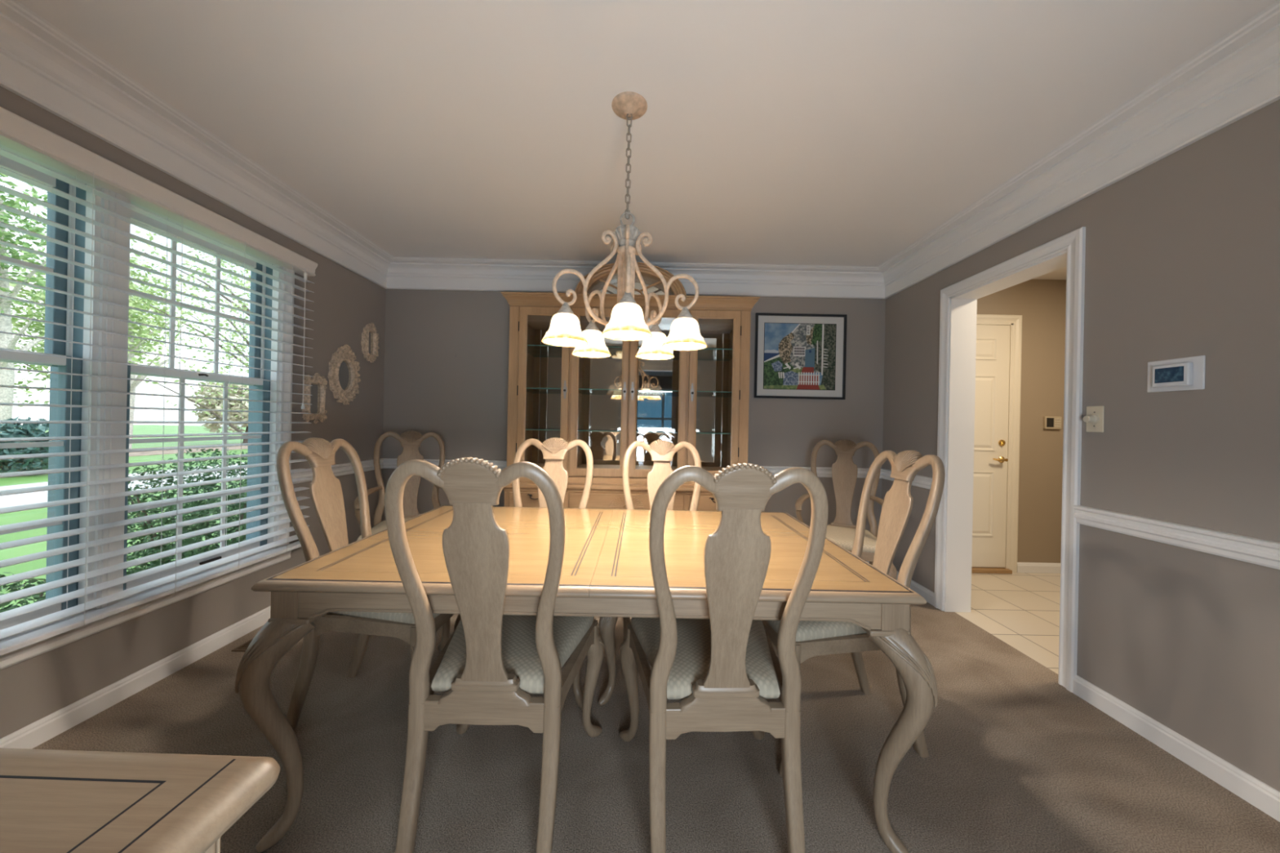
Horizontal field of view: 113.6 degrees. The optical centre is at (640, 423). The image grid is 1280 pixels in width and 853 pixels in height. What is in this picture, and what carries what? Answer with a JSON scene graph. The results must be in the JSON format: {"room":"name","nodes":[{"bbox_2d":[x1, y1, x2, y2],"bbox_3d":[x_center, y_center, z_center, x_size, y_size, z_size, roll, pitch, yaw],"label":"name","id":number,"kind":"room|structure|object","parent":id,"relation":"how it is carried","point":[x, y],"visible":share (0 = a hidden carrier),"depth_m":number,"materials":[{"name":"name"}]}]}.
{"room":"dining room","nodes":[
{"label":"dining room","id":0,"kind":"room"},
{"bbox_2d":[0,85,386,738],"bbox_3d":[-2.189,-0.089,-0.435,0.160,2.440,7.730,1,0,0],"label":"wall","id":1,"kind":"structure","parent":0,"point":[33,689],"depth_m":2.18,"materials":[{"name":"grey paint"}]},
{"bbox_2d":[0,144,102,640],"bbox_3d":[-2.188,-0.109,1.255,0.160,1.660,0.740,1,0,0],"label":"window","id":2,"kind":"structure","parent":1,"relation":"in","point":[56,364],"depth_m":1.59,"materials":[{"name":"white paint"}]},
{"bbox_2d":[0,254,53,271],"bbox_3d":[-2.198,-0.569,1.255,0.008,0.625,0.618,1,0,0],"label":"grille","id":3,"kind":"object","parent":2,"relation":"attached to","point":[49,267],"depth_m":1.52,"materials":[{"name":"white paint"}]},
{"bbox_2d":[0,441,63,534],"bbox_3d":[-2.162,0.222,1.255,0.008,0.875,0.618,1,0,0],"label":"window blind","id":4,"kind":"object","parent":2,"relation":"attached to","point":[60,476],"depth_m":1.55,"materials":[{"name":"white paint"}]},
{"bbox_2d":[0,606,270,749],"bbox_3d":[-2.124,1.091,1.665,0.016,0.082,3.530,1,0,0],"label":"baseboard","id":5,"kind":"structure","parent":1,"relation":"attached to","point":[33,735],"depth_m":1.72,"materials":[{"name":"white paint"}]},
{"bbox_2d":[0,545,291,670],"bbox_3d":[-2.106,0.769,1.663,0.040,0.092,1.725,1,0,0],"label":"trim","id":6,"kind":"structure","parent":1,"relation":"attached to","point":[17,656],"depth_m":1.71,"materials":[{"name":"white paint"}]},
{"bbox_2d":[93,188,294,609],"bbox_3d":[-2.122,-0.145,1.663,0.071,1.735,1.705,1,0,0],"label":"trim","id":7,"kind":"structure","parent":1,"relation":"attached to","point":[104,369],"depth_m":1.66,"materials":[{"name":"white paint"}]},
{"bbox_2d":[0,0,394,288],"bbox_3d":[-2.005,-1.202,1.665,0.162,0.206,3.530,1,0,0],"label":"trim","id":8,"kind":"structure","parent":1,"relation":"attached to","point":[40,63],"depth_m":1.75,"materials":[{"name":"white paint"}]},
{"bbox_2d":[120,200,281,599],"bbox_3d":[-2.188,-0.109,2.070,0.160,1.660,0.740,1,0,0],"label":"window","id":9,"kind":"structure","parent":1,"relation":"in","point":[255,341],"depth_m":2.19,"materials":[{"name":"white paint"}]},
{"bbox_2d":[0,106,317,656],"bbox_3d":[-2.054,-0.121,1.661,0.108,1.740,1.863,1,0,0],"label":"window blind","id":10,"kind":"object","parent":9,"relation":"attached to","point":[19,134],"visible":0.94,"depth_m":1.67,"materials":[{"name":"white paint"}]},
{"bbox_2d":[128,235,254,373],"bbox_3d":[-2.198,-0.569,2.070,0.008,0.625,0.618,1,0,0],"label":"grille","id":11,"kind":"object","parent":9,"relation":"attached to","point":[173,243],"depth_m":2.16,"materials":[{"name":"white paint"}]},
{"bbox_2d":[127,377,261,560],"bbox_3d":[-2.162,0.222,2.070,0.008,0.875,0.618,1,0,0],"label":"grille","id":12,"kind":"object","parent":9,"relation":"attached to","point":[225,381],"depth_m":2.14,"materials":[{"name":"white paint"}]},
{"bbox_2d":[302,373,327,423],"bbox_3d":[-2.090,-0.161,2.689,0.034,0.327,0.195,1,0,0],"label":"wall mirror","id":13,"kind":"object","parent":1,"relation":"attached to","point":[317,398],"visible":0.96,"depth_m":2.69,"materials":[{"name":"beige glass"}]},
{"bbox_2d":[310,383,320,413],"bbox_3d":[-2.101,-0.157,2.690,0.006,0.192,0.105,1,0,0],"label":"mirror glass","id":14,"kind":"object","parent":13,"relation":"attached to","point":[315,399],"depth_m":2.70,"materials":[{"name":"grey"}]},
{"bbox_2d":[290,457,383,484],"bbox_3d":[-2.100,0.327,2.973,0.034,0.081,0.914,1,0,0],"label":"trim","id":15,"kind":"structure","parent":1,"relation":"attached to","point":[341,469],"depth_m":2.93,"materials":[{"name":"white paint"}]},
{"bbox_2d":[327,344,360,404],"bbox_3d":[-2.085,-0.343,2.955,0.036,0.431,0.317,1,0,0],"label":"wall mirror","id":16,"kind":"object","parent":1,"relation":"attached to","point":[343,375],"visible":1,"depth_m":2.95,"materials":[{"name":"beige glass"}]},
{"bbox_2d":[338,360,351,391],"bbox_3d":[-2.098,-0.337,2.955,0.006,0.220,0.148,1,0,0],"label":"mirror glass","id":17,"kind":"object","parent":16,"relation":"attached to","point":[344,366],"depth_m":2.96,"materials":[{"name":"grey"}]},
{"bbox_2d":[360,322,379,362],"bbox_3d":[-2.081,-0.623,3.228,0.034,0.309,0.195,1,0,0],"label":"wall mirror","id":18,"kind":"object","parent":1,"relation":"attached to","point":[370,338],"visible":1,"depth_m":3.22,"materials":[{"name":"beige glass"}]},
{"bbox_2d":[368,331,373,354],"bbox_3d":[-2.092,-0.619,3.228,0.006,0.175,0.081,1,0,0],"label":"mirror glass","id":19,"kind":"object","parent":18,"relation":"attached to","point":[370,333],"depth_m":3.24,"materials":[{"name":"grey"}]},
{"bbox_2d":[381,288,885,561],"bbox_3d":[-0.142,-0.048,3.480,4.255,2.440,0.100,1,0,0],"label":"wall","id":20,"kind":"structure","parent":0,"point":[462,398],"depth_m":3.43,"materials":[{"name":"grey paint"}]},
{"bbox_2d":[382,458,881,478],"bbox_3d":[-0.070,0.368,3.413,4.095,0.081,0.034,1,0,0],"label":"trim","id":21,"kind":"structure","parent":20,"relation":"attached to","point":[822,472],"depth_m":3.41,"materials":[{"name":"white paint"}]},
{"bbox_2d":[386,256,884,298],"bbox_3d":[-0.039,-1.162,3.349,4.095,0.206,0.162,1,0,0],"label":"trim","id":22,"kind":"structure","parent":20,"relation":"attached to","point":[404,273],"depth_m":3.39,"materials":[{"name":"white paint"}]},
{"bbox_2d":[753,312,847,399],"bbox_3d":[1.301,-0.546,3.417,0.738,0.691,0.026,1,0,0],"label":"framed picture","id":23,"kind":"object","parent":20,"relation":"attached to","point":[798,356],"visible":1,"depth_m":3.42,"materials":[{"name":"black"}]},
{"bbox_2d":[763,322,836,390],"bbox_3d":[1.298,-0.546,3.418,0.589,0.544,0.003,1,0,0],"label":"print","id":24,"kind":"object","parent":23,"relation":"attached to","point":[797,356],"depth_m":3.42,"materials":[{"name":"multicoloured paper"}]},
{"bbox_2d":[17,0,1277,279],"bbox_3d":[0.701,-1.301,-0.357,5.890,0.100,7.885,1,0,0],"label":"ceiling","id":25,"kind":"structure","parent":0,"point":[821,132],"depth_m":1.65,"materials":[{"name":"white paint"}]},
{"bbox_2d":[541,91,706,359],"bbox_3d":[-0.049,-0.783,1.650,0.625,0.967,0.613,1,0,0],"label":"chandelier","id":26,"kind":"object","parent":25,"relation":"hanging from","point":[627,322],"visible":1,"depth_m":1.63,"materials":[{"name":"beige metal"}]},
{"bbox_2d":[31,572,1279,852],"bbox_3d":[0.651,1.218,-0.357,5.890,0.060,7.885,1,0,0],"label":"floor","id":27,"kind":"structure","parent":0,"point":[1017,762],"depth_m":1.45,"materials":[{"name":"brown carpet"}]},
{"bbox_2d":[0,748,279,852],"bbox_3d":[-1.014,0.755,0.240,1.210,0.800,0.495,1,0,1],"label":"sideboard","id":28,"kind":"object","parent":27,"relation":"on","point":[51,801],"visible":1,"depth_m":0.41,"materials":[{"name":"brown wood"}]},
{"bbox_2d":[231,639,252,652],"bbox_3d":[-1.978,1.133,2.210,0.110,0.006,0.260,1,0,0],"label":"floor vent","id":29,"kind":"object","parent":27,"relation":"in","point":[242,648],"visible":0.15,"depth_m":2.11,"materials":[{"name":"brown metal"}]},
{"bbox_2d":[275,437,454,730],"bbox_3d":[-1.059,0.612,1.735,0.640,1.094,0.559,1,0,0],"label":"dining chair","id":30,"kind":"object","parent":27,"relation":"on","point":[326,490],"visible":0.48,"depth_m":1.57,"materials":[{"name":"brown wood"}]},
{"bbox_2d":[353,430,452,541],"bbox_3d":[-1.561,0.602,2.809,0.586,1.094,0.640,1,0,-27],"label":"armchair","id":31,"kind":"object","parent":27,"relation":"on","point":[411,441],"visible":0.4,"depth_m":2.98,"materials":[{"name":"brown wood"}]},
{"bbox_2d":[384,457,604,852],"bbox_3d":[-0.410,0.625,1.275,0.559,1.094,0.640,1,0,0],"label":"dining chair","id":32,"kind":"object","parent":27,"relation":"on","point":[487,670],"visible":1,"depth_m":1.08,"materials":[{"name":"brown wood"}]},
{"bbox_2d":[453,437,593,710],"bbox_3d":[-0.481,0.624,2.012,0.559,1.094,0.640,1,0,0],"label":"dining chair","id":33,"kind":"object","parent":27,"relation":"on","point":[554,450],"visible":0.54,"depth_m":2.26,"materials":[{"name":"brown wood"}]},
{"bbox_2d":[235,505,937,852],"bbox_3d":[-0.144,0.802,1.629,1.840,0.731,1.106,1,0,0],"label":"dining table","id":34,"kind":"object","parent":27,"relation":"on","point":[606,569],"visible":0.8,"depth_m":1.15,"materials":[{"name":"brown wood"}]},
{"bbox_2d":[501,262,759,511],"bbox_3d":[-0.093,0.006,3.168,1.856,2.335,0.456,1,0,0],"label":"china cabinet","id":35,"kind":"object","parent":27,"relation":"on","point":[699,397],"visible":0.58,"depth_m":3.05,"materials":[{"name":"brown wood"}]},
{"bbox_2d":[525,428,559,430],"bbox_3d":[-0.740,0.049,3.244,0.412,0.007,0.264,1,0,0],"label":"shelf","id":36,"kind":"object","parent":35,"relation":"attached to","point":[526,428],"depth_m":3.15,"materials":[{"name":"clear glass"}]},
{"bbox_2d":[526,388,560,391],"bbox_3d":[-0.734,-0.260,3.244,0.412,0.007,0.264,1,0,0],"label":"shelf","id":37,"kind":"object","parent":35,"relation":"attached to","point":[527,389],"depth_m":3.25,"materials":[{"name":"clear glass"}]},
{"bbox_2d":[577,429,671,431],"bbox_3d":[-0.094,0.062,3.244,0.840,0.007,0.264,1,0,0],"label":"shelf","id":38,"kind":"object","parent":35,"relation":"attached to","point":[579,430],"depth_m":3.37,"materials":[{"name":"clear glass"}]},
{"bbox_2d":[578,389,679,394],"bbox_3d":[-0.088,-0.247,3.244,0.840,0.007,0.264,1,0,0],"label":"shelf","id":39,"kind":"object","parent":35,"relation":"attached to","point":[580,391],"depth_m":3.26,"materials":[{"name":"clear glass"}]},
{"bbox_2d":[524,321,733,471],"bbox_3d":[-0.088,-0.220,3.382,1.712,1.174,0.004,1,0,0],"label":"mirror","id":40,"kind":"object","parent":35,"relation":"attached to","point":[596,411],"depth_m":3.38,"materials":[{"name":"white mirror"}]},
{"bbox_2d":[696,431,730,433],"bbox_3d":[0.552,0.075,3.244,0.412,0.007,0.264,1,0,0],"label":"shelf","id":41,"kind":"object","parent":35,"relation":"attached to","point":[696,432],"depth_m":3.21,"materials":[{"name":"clear glass"}]},
{"bbox_2d":[696,391,731,395],"bbox_3d":[0.558,-0.234,3.244,0.412,0.007,0.264,1,0,0],"label":"shelf","id":42,"kind":"object","parent":35,"relation":"attached to","point":[698,393],"depth_m":3.24,"materials":[{"name":"clear glass"}]},
{"bbox_2d":[597,439,701,706],"bbox_3d":[0.108,0.635,2.042,0.559,1.094,0.640,1,0,0],"label":"dining chair","id":43,"kind":"object","parent":27,"relation":"on","point":[661,451],"visible":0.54,"depth_m":2.27,"materials":[{"name":"brown wood"}]},
{"bbox_2d":[618,462,828,852],"bbox_3d":[0.218,0.638,1.268,0.559,1.094,0.640,1,0,-3],"label":"dining chair","id":44,"kind":"object","parent":27,"relation":"on","point":[723,667],"visible":1,"depth_m":1.08,"materials":[{"name":"brown wood"}]},
{"bbox_2d":[795,439,897,579],"bbox_3d":[1.355,0.660,2.809,0.586,1.094,0.640,1,0,27],"label":"armchair","id":45,"kind":"object","parent":27,"relation":"on","point":[842,531],"visible":0.49,"depth_m":2.96,"materials":[{"name":"brown wood"}]},
{"bbox_2d":[762,450,945,777],"bbox_3d":[0.779,0.649,1.678,0.640,1.094,0.559,1,0,-3],"label":"dining chair","id":46,"kind":"object","parent":27,"relation":"on","point":[813,638],"visible":0.56,"depth_m":1.54,"materials":[{"name":"brown wood"}]},
{"bbox_2d":[976,279,1066,568],"bbox_3d":[2.880,0.013,3.535,1.480,2.440,0.100,1,0,0],"label":"wall","id":47,"kind":"structure","parent":0,"point":[1041,304],"depth_m":3.48,"materials":[{"name":"beige paint"}]},
{"bbox_2d":[971,324,1009,567],"bbox_3d":[2.645,0.184,3.469,0.810,2.015,0.092,1,0,0],"label":"door","id":48,"kind":"structure","parent":47,"relation":"in","point":[993,341],"depth_m":3.48,"materials":[{"name":"beige paint"}]},
{"bbox_2d":[971,567,1012,573],"bbox_3d":[2.624,1.213,3.465,0.850,0.030,0.060,1,0,0],"label":"threshold","id":49,"kind":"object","parent":47,"relation":"attached to","point":[974,570],"depth_m":3.44,"materials":[{"name":"brown wood"}]},
{"bbox_2d":[976,314,1022,573],"bbox_3d":[2.645,0.161,3.481,0.990,2.135,0.029,1,0,0],"label":"trim","id":50,"kind":"structure","parent":47,"relation":"attached to","point":[1015,322],"depth_m":3.47,"materials":[{"name":"beige paint"}]},
{"bbox_2d":[1017,562,1060,573],"bbox_3d":[3.308,1.201,3.477,0.376,0.082,0.016,1,0,0],"label":"baseboard","id":51,"kind":"structure","parent":47,"relation":"attached to","point":[1022,567],"depth_m":3.47,"materials":[{"name":"white paint"}]},
{"bbox_2d":[1043,416,1062,429],"bbox_3d":[3.416,-0.004,3.474,0.136,0.104,0.026,1,0,0],"label":"alarm keypad","id":52,"kind":"object","parent":47,"relation":"attached to","point":[1049,422],"visible":1,"depth_m":3.46,"materials":[{"name":"beige plastic"}]},
{"bbox_2d":[881,99,1279,791],"bbox_3d":[2.063,-0.004,-0.385,0.155,2.440,7.830,1,0,0],"label":"wall","id":53,"kind":"structure","parent":0,"point":[1182,254],"depth_m":1.55,"materials":[{"name":"grey paint"}]},
{"bbox_2d":[880,468,932,489],"bbox_3d":[1.960,0.409,3.106,0.034,0.081,0.648,1,0,0],"label":"trim","id":54,"kind":"structure","parent":53,"relation":"attached to","point":[919,481],"depth_m":2.96,"materials":[{"name":"white paint"}]},
{"bbox_2d":[896,571,934,605],"bbox_3d":[1.954,1.173,3.106,0.016,0.082,0.648,1,0,0],"label":"baseboard","id":55,"kind":"structure","parent":53,"relation":"attached to","point":[927,594],"depth_m":2.89,"materials":[{"name":"white paint"}]},
{"bbox_2d":[933,226,1085,693],"bbox_3d":[2.055,0.166,2.333,0.184,2.100,0.895,1,0,0],"label":"trim","id":56,"kind":"structure","parent":53,"relation":"attached to","point":[958,300],"depth_m":2.68,"materials":[{"name":"white paint"}]},
{"bbox_2d":[877,0,1279,298],"bbox_3d":[1.927,-1.123,1.665,0.162,0.206,3.530,1,0,0],"label":"trim","id":57,"kind":"structure","parent":53,"relation":"attached to","point":[1237,76],"depth_m":1.69,"materials":[{"name":"white paint"}]},
{"bbox_2d":[1083,405,1104,432],"bbox_3d":[1.964,-0.018,1.828,0.043,0.114,0.070,1,0,0],"label":"dimmer switch","id":58,"kind":"object","parent":53,"relation":"attached to","point":[1095,417],"visible":1,"depth_m":1.82,"materials":[{"name":"beige plastic"}]},
{"bbox_2d":[1072,675,1279,822],"bbox_3d":[1.954,1.173,0.892,0.016,0.082,1.985,1,0,0],"label":"baseboard","id":59,"kind":"structure","parent":53,"relation":"attached to","point":[1246,787],"depth_m":1.50,"materials":[{"name":"white paint"}]},
{"bbox_2d":[1072,505,1279,569],"bbox_3d":[1.960,0.409,0.892,0.034,0.081,1.985,1,0,0],"label":"trim","id":60,"kind":"structure","parent":53,"relation":"attached to","point":[1264,553],"depth_m":1.50,"materials":[{"name":"white paint"}]},
{"bbox_2d":[1146,355,1205,392],"bbox_3d":[1.977,-0.180,1.558,0.027,0.120,0.166,1,0,0],"label":"thermostat","id":61,"kind":"object","parent":53,"relation":"attached to","point":[1182,374],"visible":1,"depth_m":1.54,"materials":[{"name":"white plastic"}]},
{"label":"outside","id":62,"kind":"structure","parent":0,"visible":0},
{"bbox_2d":[0,462,247,508],"bbox_3d":[-11.880,1.377,10.000,3.300,0.020,100.000,1,0,0],"label":"driveway","id":63,"kind":"structure","parent":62,"point":[16,500],"depth_m":8.43,"materials":[{"name":"grey concrete"}]},
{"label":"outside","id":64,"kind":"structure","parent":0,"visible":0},
{"bbox_2d":[0,424,247,611],"bbox_3d":[-36.161,0.948,10.000,67.730,0.100,100.000,1,0,0],"label":"lawn","id":65,"kind":"structure","parent":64,"point":[12,517],"depth_m":9.03,"materials":[{"name":"green plant"}]},
{"bbox_2d":[0,571,45,613],"bbox_3d":[-3.021,1.133,1.852,1.208,0.880,1.105,1,0,-3],"label":"shrub","id":66,"kind":"object","parent":65,"relation":"on","point":[14,587],"visible":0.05,"depth_m":1.99,"materials":[{"name":"green plant"}]},
{"bbox_2d":[0,416,48,472],"bbox_3d":[-15.500,0.581,10.563,1.701,1.541,1.751,1,0,0],"label":"shrub","id":67,"kind":"object","parent":65,"relation":"on","point":[6,430],"visible":0.52,"depth_m":10.30,"materials":[{"name":"green plant"}]},
{"bbox_2d":[8,251,168,407],"bbox_3d":[-30.776,-4.408,22.648,6.425,10.848,6.590,1,0,0],"label":"tree","id":68,"kind":"object","parent":65,"relation":"on","point":[37,327],"visible":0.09,"depth_m":21.36,"materials":[{"name":"green plant"}]},
{"bbox_2d":[126,448,247,575],"bbox_3d":[-3.170,0.872,3.050,1.256,1.391,1.247,1,0,9],"label":"shrub","id":69,"kind":"object","parent":65,"relation":"on","point":[148,524],"visible":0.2,"depth_m":2.86,"materials":[{"name":"green plant"}]},
{"bbox_2d":[128,443,248,457],"bbox_3d":[-21.028,1.193,10.000,4.000,0.020,100.000,1,0,0],"label":"mulch bed","id":70,"kind":"object","parent":65,"relation":"on","point":[169,451],"depth_m":18.06,"materials":[{"name":"brown soil"}]},
{"bbox_2d":[0,173,47,424],"bbox_3d":[-19.423,-3.501,12.421,4.717,9.497,4.731,1,0,0],"label":"tree","id":71,"kind":"object","parent":70,"relation":"on","point":[6,376],"visible":0.44,"depth_m":12.64,"materials":[{"name":"green plant"}]},
{"bbox_2d":[32,252,189,448],"bbox_3d":[-22.188,-3.157,17.784,4.587,8.695,4.168,1,0,0],"label":"tree","id":72,"kind":"object","parent":70,"relation":"on","point":[132,346],"visible":0.2,"depth_m":18.27,"materials":[{"name":"green plant"}]},
{"bbox_2d":[186,381,248,443],"bbox_3d":[-22.176,-0.693,23.303,3.432,3.802,3.846,1,0,0],"label":"tree","id":73,"kind":"object","parent":70,"relation":"on","point":[202,416],"visible":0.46,"depth_m":22.14,"materials":[{"name":"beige plant"}]},
{"bbox_2d":[128,226,250,435],"bbox_3d":[-6.193,-1.194,6.715,3.645,5.400,3.621,1,0,25],"label":"tree","id":74,"kind":"object","parent":65,"relation":"on","point":[236,348],"visible":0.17,"depth_m":6.18,"materials":[{"name":"green plant"}]},
{"bbox_2d":[229,471,247,539],"bbox_3d":[-3.461,0.878,4.450,1.372,1.368,1.362,1,0,28],"label":"shrub","id":75,"kind":"object","parent":65,"relation":"on","point":[246,471],"visible":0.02,"depth_m":4.02,"materials":[{"name":"green plant"}]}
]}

